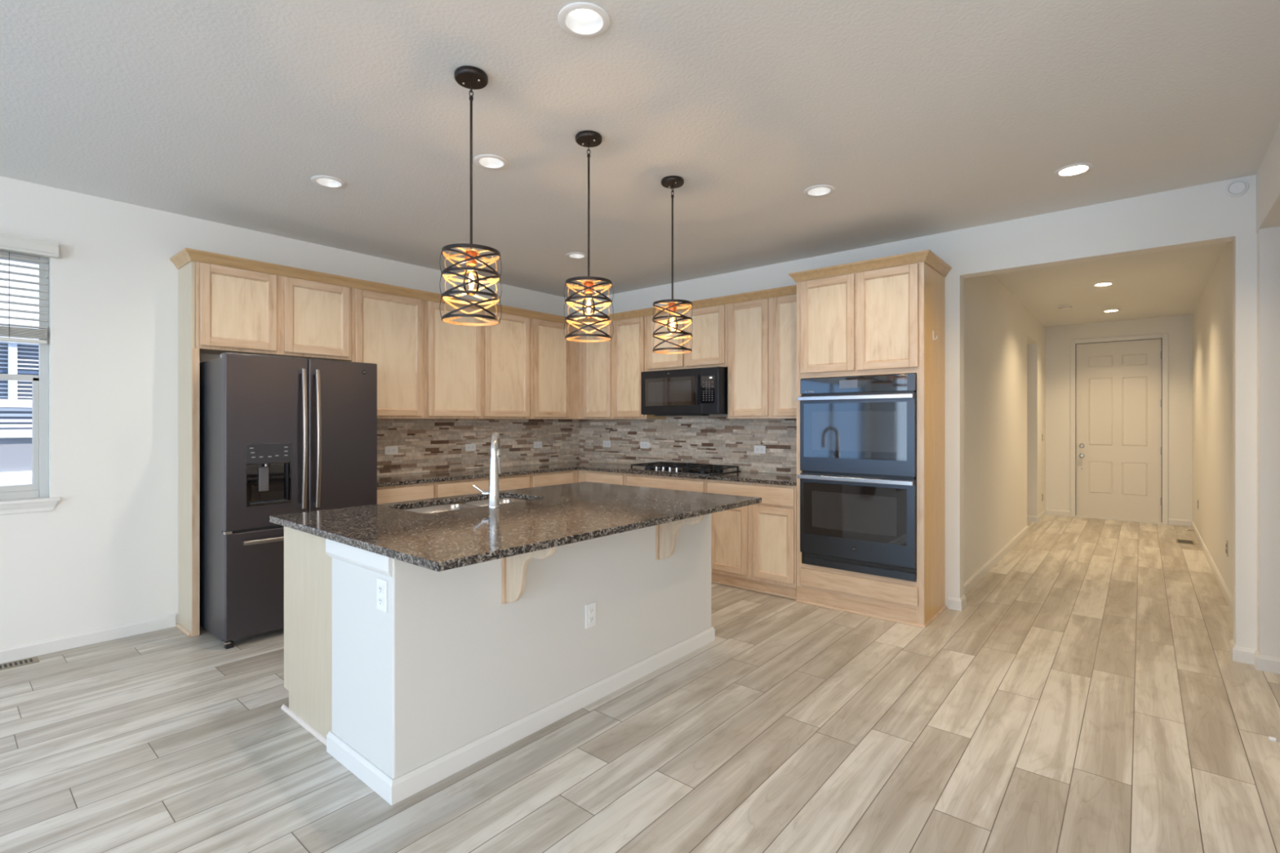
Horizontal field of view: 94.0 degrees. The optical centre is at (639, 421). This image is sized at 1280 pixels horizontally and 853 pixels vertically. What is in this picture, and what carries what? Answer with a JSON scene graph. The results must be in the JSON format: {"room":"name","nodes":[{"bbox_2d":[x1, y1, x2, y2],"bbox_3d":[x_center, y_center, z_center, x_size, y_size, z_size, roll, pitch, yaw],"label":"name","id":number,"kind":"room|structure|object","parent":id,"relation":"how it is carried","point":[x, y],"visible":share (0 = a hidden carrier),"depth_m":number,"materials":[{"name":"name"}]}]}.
{"room":"kitchen","nodes":[
{"label":"kitchen","id":0,"kind":"room"},
{"bbox_2d":[0,176,579,648],"bbox_3d":[-4.203,-0.009,2.739,0.120,2.743,11.025,0,0,40],"label":"wall","id":1,"kind":"structure","parent":0,"point":[105,555],"depth_m":3.73,"materials":[{"name":"white paint"}]},
{"bbox_2d":[0,251,61,515],"bbox_3d":[-3.852,-0.223,3.132,0.143,1.500,1.159,0,0,40],"label":"window","id":2,"kind":"structure","parent":1,"relation":"in","point":[15,499],"depth_m":3.53,"materials":[{"name":"grey plastic"}]},
{"bbox_2d":[0,233,58,344],"bbox_3d":[-3.817,-0.750,3.108,0.121,0.589,1.127,0,0,40],"label":"window blind","id":3,"kind":"object","parent":2,"relation":"attached to","point":[9,243],"visible":1,"depth_m":3.44,"materials":[{"name":"white plastic"}]},
{"bbox_2d":[0,613,175,663],"bbox_3d":[-4.019,1.320,2.855,0.013,0.083,2.900,0,0,40],"label":"baseboard","id":4,"kind":"structure","parent":1,"relation":"attached to","point":[20,651],"depth_m":3.62,"materials":[{"name":"white paint"}]},
{"bbox_2d":[344,288,424,418],"bbox_3d":[-2.112,-0.530,4.860,0.350,1.015,0.599,0,0,40],"label":"upper cabinet","id":5,"kind":"object","parent":1,"relation":"attached to","point":[388,330],"visible":0.77,"depth_m":4.77,"materials":[{"name":"brown wood"}]},
{"bbox_2d":[424,300,530,418],"bbox_3d":[-1.555,-0.530,5.523,0.350,1.015,1.127,0,0,40],"label":"upper cabinet","id":6,"kind":"object","parent":1,"relation":"attached to","point":[471,371],"visible":0.86,"depth_m":5.36,"materials":[{"name":"brown wood"}]},
{"bbox_2d":[377,418,579,475],"bbox_3d":[-1.566,0.217,5.775,0.010,0.478,2.702,0,0,40],"label":"backsplash","id":7,"kind":"structure","parent":1,"relation":"attached to","point":[424,445],"depth_m":5.66,"materials":[{"name":"tile"}]},
{"bbox_2d":[384,446,397,454],"bbox_3d":[-2.123,0.250,5.098,0.009,0.070,0.115,0,0,40],"label":"wall outlet","id":8,"kind":"object","parent":7,"relation":"attached to","point":[388,450],"visible":1,"depth_m":5.09,"materials":[{"name":"white plastic"}]},
{"bbox_2d":[465,443,475,451],"bbox_3d":[-1.617,0.250,5.700,0.009,0.070,0.115,0,0,40],"label":"wall outlet","id":9,"kind":"object","parent":7,"relation":"attached to","point":[468,447],"visible":1,"depth_m":5.70,"materials":[{"name":"white plastic"}]},
{"bbox_2d":[533,441,542,448],"bbox_3d":[-1.083,0.250,6.334,0.009,0.070,0.115,0,0,40],"label":"wall outlet","id":10,"kind":"object","parent":7,"relation":"attached to","point":[536,444],"visible":1,"depth_m":6.33,"materials":[{"name":"white plastic"}]},
{"bbox_2d":[530,318,582,419],"bbox_3d":[-0.876,-0.530,6.332,0.350,1.015,0.979,0,0,40],"label":"upper cabinet","id":11,"kind":"object","parent":1,"relation":"attached to","point":[554,359],"visible":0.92,"depth_m":6.08,"materials":[{"name":"brown wood"}]},
{"bbox_2d":[0,0,1279,326],"bbox_3d":[0.904,-1.441,2.179,8.660,0.120,16.740,0,0,40],"label":"ceiling","id":12,"kind":"structure","parent":0,"point":[922,117],"depth_m":2.71,"materials":[{"name":"white paint"}]},
{"bbox_2d":[311,175,346,188],"bbox_3d":[-1.794,-1.409,3.439,0.180,0.071,0.180,0,0,40],"label":"recessed light","id":13,"kind":"object","parent":12,"relation":"in","point":[325,181],"visible":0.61,"depth_m":3.47,"materials":[{"name":"white"}]},
{"bbox_2d":[440,66,502,325],"bbox_3d":[-0.672,-0.889,2.378,0.239,0.982,0.228,0,0,-22],"label":"pendant light","id":14,"kind":"object","parent":12,"relation":"hanging from","point":[471,77],"visible":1,"depth_m":2.35,"materials":[{"name":"brown metal"}]},
{"bbox_2d":[465,251,476,266],"bbox_3d":[-0.672,-0.647,2.378,0.048,0.049,0.048,0,0,-22],"label":"socket","id":15,"kind":"object","parent":14,"relation":"attached to","point":[471,263],"depth_m":2.36,"materials":[{"name":"orange metal"}]},
{"bbox_2d":[473,154,508,169],"bbox_3d":[-0.792,-1.409,3.175,0.180,0.071,0.180,0,0,40],"label":"recessed light","id":16,"kind":"object","parent":12,"relation":"in","point":[491,162],"visible":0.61,"depth_m":3.21,"materials":[{"name":"white"}]},
{"bbox_2d":[565,252,587,258],"bbox_3d":[-0.526,-1.409,4.965,0.180,0.071,0.180,0,0,40],"label":"recessed light","id":17,"kind":"object","parent":12,"relation":"in","point":[573,255],"visible":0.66,"depth_m":5.01,"materials":[{"name":"white"}]},
{"bbox_2d":[557,2,610,38],"bbox_3d":[-0.192,-1.409,2.054,0.180,0.071,0.180,0,0,40],"label":"recessed light","id":18,"kind":"object","parent":12,"relation":"in","point":[580,20],"visible":0.91,"depth_m":2.09,"materials":[{"name":"white plastic"}]},
{"bbox_2d":[564,130,613,342],"bbox_3d":[-0.248,-0.889,2.893,0.239,0.982,0.228,0,0,-5],"label":"pendant light","id":19,"kind":"object","parent":12,"relation":"hanging from","point":[588,139],"visible":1,"depth_m":2.87,"materials":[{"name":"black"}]},
{"bbox_2d":[583,282,593,293],"bbox_3d":[-0.249,-0.647,2.893,0.048,0.049,0.048,0,0,-5],"label":"socket","id":20,"kind":"object","parent":19,"relation":"attached to","point":[588,284],"depth_m":2.88,"materials":[{"name":"orange metal"}]},
{"bbox_2d":[652,175,692,354],"bbox_3d":[0.186,-0.889,3.415,0.239,0.982,0.228,0,0,23],"label":"pendant light","id":21,"kind":"object","parent":12,"relation":"hanging from","point":[671,182],"visible":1,"depth_m":3.39,"materials":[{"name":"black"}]},
{"bbox_2d":[668,303,676,312],"bbox_3d":[0.186,-0.647,3.415,0.048,0.049,0.048,0,0,23],"label":"socket","id":22,"kind":"object","parent":21,"relation":"attached to","point":[673,308],"depth_m":3.40,"materials":[{"name":"orange metal"}]},
{"bbox_2d":[803,184,835,196],"bbox_3d":[1.072,-1.409,3.571,0.180,0.071,0.180,0,0,40],"label":"recessed light","id":23,"kind":"object","parent":12,"relation":"in","point":[821,190],"visible":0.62,"depth_m":3.61,"materials":[{"name":"white"}]},
{"bbox_2d":[1058,305,1071,310],"bbox_3d":[5.107,-1.364,7.164,0.131,0.034,0.131,0,0,40],"label":"smoke detector","id":24,"kind":"object","parent":12,"relation":"attached to","point":[1064,307],"visible":1,"depth_m":7.12,"materials":[{"name":"white plastic"}]},
{"bbox_2d":[1053,162,1093,177],"bbox_3d":[2.380,-1.409,3.276,0.180,0.071,0.180,0,0,40],"label":"recessed light","id":25,"kind":"object","parent":12,"relation":"in","point":[1073,170],"visible":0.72,"depth_m":3.30,"materials":[{"name":"white plastic"}]},
{"bbox_2d":[1092,282,1114,286],"bbox_3d":[4.662,-1.409,6.007,0.180,0.071,0.180,0,0,40],"label":"recessed light","id":26,"kind":"object","parent":12,"relation":"in","point":[1102,284],"visible":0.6,"depth_m":6.03,"materials":[{"name":"white plastic"}]},
{"bbox_2d":[1102,309,1120,312],"bbox_3d":[5.873,-1.409,7.438,0.180,0.071,0.180,0,0,40],"label":"recessed light","id":27,"kind":"object","parent":12,"relation":"in","point":[1108,310],"visible":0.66,"depth_m":7.46,"materials":[{"name":"white"}]},
{"bbox_2d":[0,514,1279,852],"bbox_3d":[0.904,1.412,2.179,8.720,0.100,16.800,0,0,40],"label":"floor","id":28,"kind":"structure","parent":0,"point":[1087,693],"depth_m":2.56,"materials":[{"name":"brown wood"}]},
{"bbox_2d":[0,656,39,670],"bbox_3d":[-3.543,1.359,3.291,0.110,0.004,0.320,0,0,40],"label":"floor vent","id":29,"kind":"object","parent":28,"relation":"in","point":[33,660],"visible":1,"depth_m":3.35,"materials":[{"name":"beige metal"}]},
{"bbox_2d":[175,260,351,636],"bbox_3d":[-2.632,0.162,4.243,0.350,2.399,1.009,0,0,40],"label":"tall cabinet","id":30,"kind":"object","parent":28,"relation":"on","point":[221,309],"visible":0.99,"depth_m":3.94,"materials":[{"name":"brown wood"}]},
{"bbox_2d":[169,248,796,325],"bbox_3d":[-0.890,-1.046,4.318,2.915,0.064,3.423,0,0,40],"label":"crown molding","id":31,"kind":"structure","parent":30,"relation":"attached to","point":[186,255],"depth_m":4.77,"materials":[{"name":"brown wood"}]},
{"bbox_2d":[199,352,377,648],"bbox_3d":[-2.419,0.475,4.106,0.793,1.771,0.926,0,0,40],"label":"refrigerator","id":32,"kind":"object","parent":28,"relation":"on","point":[278,435],"visible":0.85,"depth_m":3.76,"materials":[{"name":"grey metal"}]},
{"bbox_2d":[377,482,434,504],"bbox_3d":[-2.033,0.925,4.776,0.580,0.870,0.525,0,0,40],"label":"base cabinet","id":33,"kind":"object","parent":28,"relation":"on","point":[390,494],"visible":0.04,"depth_m":4.60,"materials":[{"name":"brown wood"}]},
{"bbox_2d":[377,461,796,487],"bbox_3d":[-0.443,0.472,4.851,2.916,0.030,2.688,0,0,40],"label":"countertop","id":34,"kind":"structure","parent":33,"relation":"on","point":[462,474],"depth_m":5.12,"materials":[{"name":"brown stone"}]},
{"bbox_2d":[628,462,740,475],"bbox_3d":[0.404,0.431,5.524,0.910,0.052,0.513,0,0,40],"label":"gas cooktop","id":35,"kind":"object","parent":34,"relation":"in","point":[680,468],"visible":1,"depth_m":5.43,"materials":[{"name":"black metal"}]},
{"bbox_2d":[434,474,530,497],"bbox_3d":[-1.545,0.925,5.357,0.580,0.870,0.985,0,0,40],"label":"base cabinet","id":36,"kind":"object","parent":28,"relation":"on","point":[456,487],"visible":0.07,"depth_m":5.08,"materials":[{"name":"brown wood"}]},
{"bbox_2d":[280,497,715,805],"bbox_3d":[-0.522,0.920,3.179,1.392,0.883,2.092,0,0,40],"label":"kitchen island","id":37,"kind":"object","parent":28,"relation":"on","point":[462,665],"visible":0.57,"depth_m":2.51,"materials":[{"name":"white paint"}]},
{"bbox_2d":[376,577,386,613],"bbox_3d":[-0.944,0.635,2.179,0.070,0.115,0.009,0,0,40],"label":"wall outlet","id":38,"kind":"object","parent":37,"relation":"attached to","point":[381,584],"visible":1,"depth_m":2.17,"materials":[{"name":"white plastic"}]},
{"bbox_2d":[378,585,382,594],"bbox_3d":[-0.946,0.614,2.177,0.032,0.028,0.002,0,0,40],"label":"receptacle","id":39,"kind":"object","parent":38,"relation":"attached to","point":[380,587],"depth_m":2.17,"materials":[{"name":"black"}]},
{"bbox_2d":[378,596,382,605],"bbox_3d":[-0.946,0.656,2.177,0.032,0.028,0.002,0,0,40],"label":"receptacle","id":40,"kind":"object","parent":38,"relation":"attached to","point":[380,598],"depth_m":2.17,"materials":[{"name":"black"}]},
{"bbox_2d":[269,481,761,571],"bbox_3d":[-0.520,0.463,3.166,1.460,0.030,2.107,0,0,40],"label":"island countertop","id":41,"kind":"structure","parent":37,"relation":"on","point":[552,516],"depth_m":2.72,"materials":[{"name":"brown stone"}]},
{"bbox_2d":[402,497,525,513],"bbox_3d":[-0.945,0.576,3.329,0.391,0.195,0.781,0,0,40],"label":"sink","id":42,"kind":"object","parent":41,"relation":"in","point":[502,500],"visible":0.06,"depth_m":3.44,"materials":[{"name":"silver metal"}]},
{"bbox_2d":[472,431,501,507],"bbox_3d":[-0.773,0.252,3.178,0.134,0.390,0.204,0,0,24],"label":"faucet","id":43,"kind":"object","parent":41,"relation":"on","point":[495,468],"visible":1,"depth_m":3.10,"materials":[{"name":"silver metal"}]},
{"bbox_2d":[585,601,595,628],"bbox_3d":[-0.238,0.939,2.891,0.009,0.115,0.070,0,0,40],"label":"wall outlet","id":44,"kind":"object","parent":37,"relation":"attached to","point":[590,609],"visible":1,"depth_m":2.89,"materials":[{"name":"white plastic"}]},
{"bbox_2d":[588,607,593,614],"bbox_3d":[-0.236,0.917,2.889,0.002,0.028,0.032,0,0,40],"label":"receptacle","id":45,"kind":"object","parent":44,"relation":"attached to","point":[590,609],"depth_m":2.89,"materials":[{"name":"white plastic"}]},
{"bbox_2d":[588,616,593,623],"bbox_3d":[-0.236,0.961,2.889,0.002,0.028,0.032,0,0,40],"label":"receptacle","id":46,"kind":"object","parent":44,"relation":"attached to","point":[590,618],"depth_m":2.89,"materials":[{"name":"white plastic"}]},
{"bbox_2d":[530,470,577,487],"bbox_3d":[-1.030,0.925,5.970,0.580,0.870,0.611,0,0,40],"label":"base cabinet","id":47,"kind":"object","parent":28,"relation":"on","point":[541,479],"visible":0.09,"depth_m":5.76,"materials":[{"name":"brown wood"}]},
{"bbox_2d":[577,470,626,484],"bbox_3d":[-0.204,0.925,6.029,0.645,0.870,0.580,0,0,40],"label":"base cabinet","id":48,"kind":"object","parent":28,"relation":"on","point":[619,478],"visible":0.1,"depth_m":5.79,"materials":[{"name":"brown wood"}]},
{"bbox_2d":[626,473,706,493],"bbox_3d":[0.390,0.925,5.530,0.901,0.870,0.580,0,0,40],"label":"base cabinet","id":49,"kind":"object","parent":28,"relation":"on","point":[697,485],"visible":0.04,"depth_m":5.28,"materials":[{"name":"brown wood"}]},
{"bbox_2d":[706,479,796,599],"bbox_3d":[1.045,0.925,4.980,0.804,0.870,0.580,0,0,40],"label":"base cabinet","id":50,"kind":"object","parent":28,"relation":"on","point":[753,547],"visible":0.73,"depth_m":4.71,"materials":[{"name":"brown wood"}]},
{"bbox_2d":[788,249,951,628],"bbox_3d":[1.693,0.122,4.424,0.989,2.478,0.596,0,0,40],"label":"tall cabinet","id":51,"kind":"object","parent":28,"relation":"on","point":[879,316],"visible":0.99,"depth_m":4.17,"materials":[{"name":"brown wood"}]},
{"bbox_2d":[797,373,916,582],"bbox_3d":[1.672,0.374,4.404,0.810,1.384,0.596,0,0,40],"label":"double oven","id":52,"kind":"object","parent":51,"relation":"in","point":[858,434],"visible":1,"depth_m":4.18,"materials":[{"name":"black glass"}]},
{"bbox_2d":[1175,538,1195,544],"bbox_3d":[6.154,1.359,6.735,0.155,0.004,0.270,0,0,40],"label":"floor vent","id":53,"kind":"object","parent":28,"relation":"in","point":[1181,541],"visible":1,"depth_m":6.73,"materials":[{"name":"beige"}]},
{"bbox_2d":[1268,736,1279,742],"bbox_3d":[2.641,1.317,2.457,0.071,0.016,0.016,0,0,40],"label":"door stop","id":54,"kind":"object","parent":28,"relation":"on","point":[1270,738],"visible":1,"depth_m":2.47,"materials":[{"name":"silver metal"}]},
{"bbox_2d":[579,174,1257,649],"bbox_3d":[1.424,-0.009,5.126,5.424,2.743,0.130,0,0,40],"label":"wall","id":55,"kind":"structure","parent":0,"point":[1202,215],"depth_m":3.81,"materials":[{"name":"white paint"}]},
{"bbox_2d":[578,315,666,419],"bbox_3d":[-0.195,-0.530,6.172,0.935,1.015,0.350,0,0,40],"label":"upper cabinet","id":56,"kind":"object","parent":55,"relation":"attached to","point":[610,371],"visible":0.8,"depth_m":6.01,"materials":[{"name":"brown wood"}]},
{"bbox_2d":[646,304,728,371],"bbox_3d":[0.511,-0.756,5.579,0.904,0.564,0.350,0,0,40],"label":"upper cabinet","id":57,"kind":"object","parent":55,"relation":"attached to","point":[709,326],"visible":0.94,"depth_m":5.37,"materials":[{"name":"brown wood"}]},
{"bbox_2d":[640,366,728,416],"bbox_3d":[0.464,-0.260,5.521,0.866,0.420,0.476,0,0,40],"label":"microwave","id":58,"kind":"object","parent":57,"relation":"attached to","point":[702,391],"visible":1,"depth_m":5.33,"materials":[{"name":"black plastic"}]},
{"bbox_2d":[579,414,796,474],"bbox_3d":[0.423,0.199,5.875,2.908,0.514,0.010,0,0,40],"label":"backsplash","id":59,"kind":"structure","parent":55,"relation":"attached to","point":[721,440],"depth_m":5.77,"materials":[{"name":"tile"}]},
{"bbox_2d":[603,440,610,447],"bbox_3d":[-0.361,0.248,6.522,0.115,0.070,0.009,0,0,40],"label":"wall outlet","id":60,"kind":"object","parent":59,"relation":"attached to","point":[606,443],"visible":1,"depth_m":6.52,"materials":[{"name":"white plastic"}]},
{"bbox_2d":[640,441,648,448],"bbox_3d":[0.046,0.246,6.179,0.115,0.070,0.009,0,0,40],"label":"wall outlet","id":61,"kind":"object","parent":59,"relation":"attached to","point":[642,444],"visible":1,"depth_m":6.18,"materials":[{"name":"white plastic"}]},
{"bbox_2d":[754,445,765,453],"bbox_3d":[1.068,0.252,5.321,0.115,0.070,0.009,0,0,40],"label":"wall outlet","id":62,"kind":"object","parent":59,"relation":"attached to","point":[757,449],"visible":1,"depth_m":5.31,"materials":[{"name":"white plastic"}]},
{"bbox_2d":[728,293,796,418],"bbox_3d":[1.143,-0.530,5.047,0.741,1.015,0.350,0,0,40],"label":"upper cabinet","id":63,"kind":"object","parent":55,"relation":"attached to","point":[762,333],"visible":0.77,"depth_m":4.93,"materials":[{"name":"brown wood"}]},
{"bbox_2d":[1225,179,1248,197],"bbox_3d":[3.383,-1.320,3.381,0.092,0.092,0.018,0,0,40],"label":"smoke detector","id":64,"kind":"object","parent":55,"relation":"attached to","point":[1238,188],"visible":1,"depth_m":3.38,"materials":[{"name":"white plastic"}]},
{"bbox_2d":[964,274,1045,582],"bbox_3d":[3.504,-0.009,7.118,1.645,2.743,5.594,0,0,40],"label":"wall","id":65,"kind":"structure","parent":0,"point":[1005,343],"depth_m":5.87,"materials":[{"name":"white paint"}]},
{"bbox_2d":[947,525,1028,611],"bbox_3d":[3.487,1.320,5.845,0.133,0.083,3.914,0,0,39],"label":"baseboard","id":66,"kind":"structure","parent":65,"relation":"attached to","point":[958,604],"depth_m":5.20,"materials":[{"name":"white paint"}]},
{"bbox_2d":[1045,314,1192,519],"bbox_3d":[6.580,-0.009,8.264,1.829,2.743,0.120,0,0,40],"label":"wall","id":67,"kind":"structure","parent":0,"point":[1179,329],"depth_m":8.09,"materials":[{"name":"white paint"}]},
{"bbox_2d":[1026,508,1070,522],"bbox_3d":[5.187,1.320,8.760,1.769,0.083,0.913,0,0,40],"label":"baseboard","id":68,"kind":"structure","parent":67,"relation":"attached to","point":[1049,512],"depth_m":8.55,"materials":[{"name":"white paint"}]},
{"bbox_2d":[1075,337,1162,524],"bbox_3d":[6.580,0.129,8.225,0.933,2.466,0.160,0,0,40],"label":"door","id":69,"kind":"structure","parent":67,"relation":"in","point":[1119,384],"depth_m":8.20,"materials":[{"name":"beige paint"}]},
{"bbox_2d":[1070,333,1168,524],"bbox_3d":[6.555,0.100,8.197,1.048,2.525,0.016,0,0,40],"label":"trim","id":70,"kind":"structure","parent":67,"relation":"attached to","point":[1164,335],"depth_m":8.11,"materials":[{"name":"white paint"}]},
{"bbox_2d":[1168,518,1191,526],"bbox_3d":[7.048,1.320,7.784,0.235,0.083,0.013,0,0,40],"label":"baseboard","id":71,"kind":"structure","parent":67,"relation":"attached to","point":[1171,521],"depth_m":7.78,"materials":[{"name":"white paint"}]},
{"bbox_2d":[1192,123,1279,597],"bbox_3d":[4.387,-0.009,4.346,0.144,2.743,8.700,0,0,40],"label":"wall","id":72,"kind":"structure","parent":0,"point":[1212,316],"depth_m":5.12,"materials":[{"name":"white paint"}]},
{"bbox_2d":[1226,540,1227,556],"bbox_3d":[4.490,0.972,4.567,0.009,0.115,0.070,0,0,40],"label":"wall outlet","id":73,"kind":"object","parent":72,"relation":"attached to","point":[1226,540],"visible":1,"depth_m":4.56,"materials":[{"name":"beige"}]},
{"bbox_2d":[1191,520,1279,674],"bbox_3d":[6.374,1.320,4.556,3.104,0.083,5.823,0,0,40],"label":"baseboard","id":74,"kind":"structure","parent":72,"relation":"attached to","point":[1246,655],"depth_m":3.38,"materials":[{"name":"white paint"}]},
{"bbox_2d":[1257,226,1279,657],"bbox_3d":[4.239,-0.009,1.940,3.006,2.743,1.385,0,0,40],"label":"wall","id":75,"kind":"structure","parent":0,"point":[1268,238],"depth_m":3.25,"materials":[{"name":"white paint"}]},
{"label":"outside","id":76,"kind":"structure","parent":0,"visible":0},
{"bbox_3d":[-13.427,2.012,11.285,24.920,0.100,40.000,0,0,40],"label":"ground","id":77,"kind":"structure","parent":76,"visible":0},
{"bbox_2d":[0,259,38,485],"bbox_3d":[-6.997,-0.838,5.228,0.360,5.600,11.000,0,0,40],"label":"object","id":78,"kind":"structure","parent":77,"relation":"on","point":[16,358],"depth_m":5.97,"materials":[{"name":"grey paint"}]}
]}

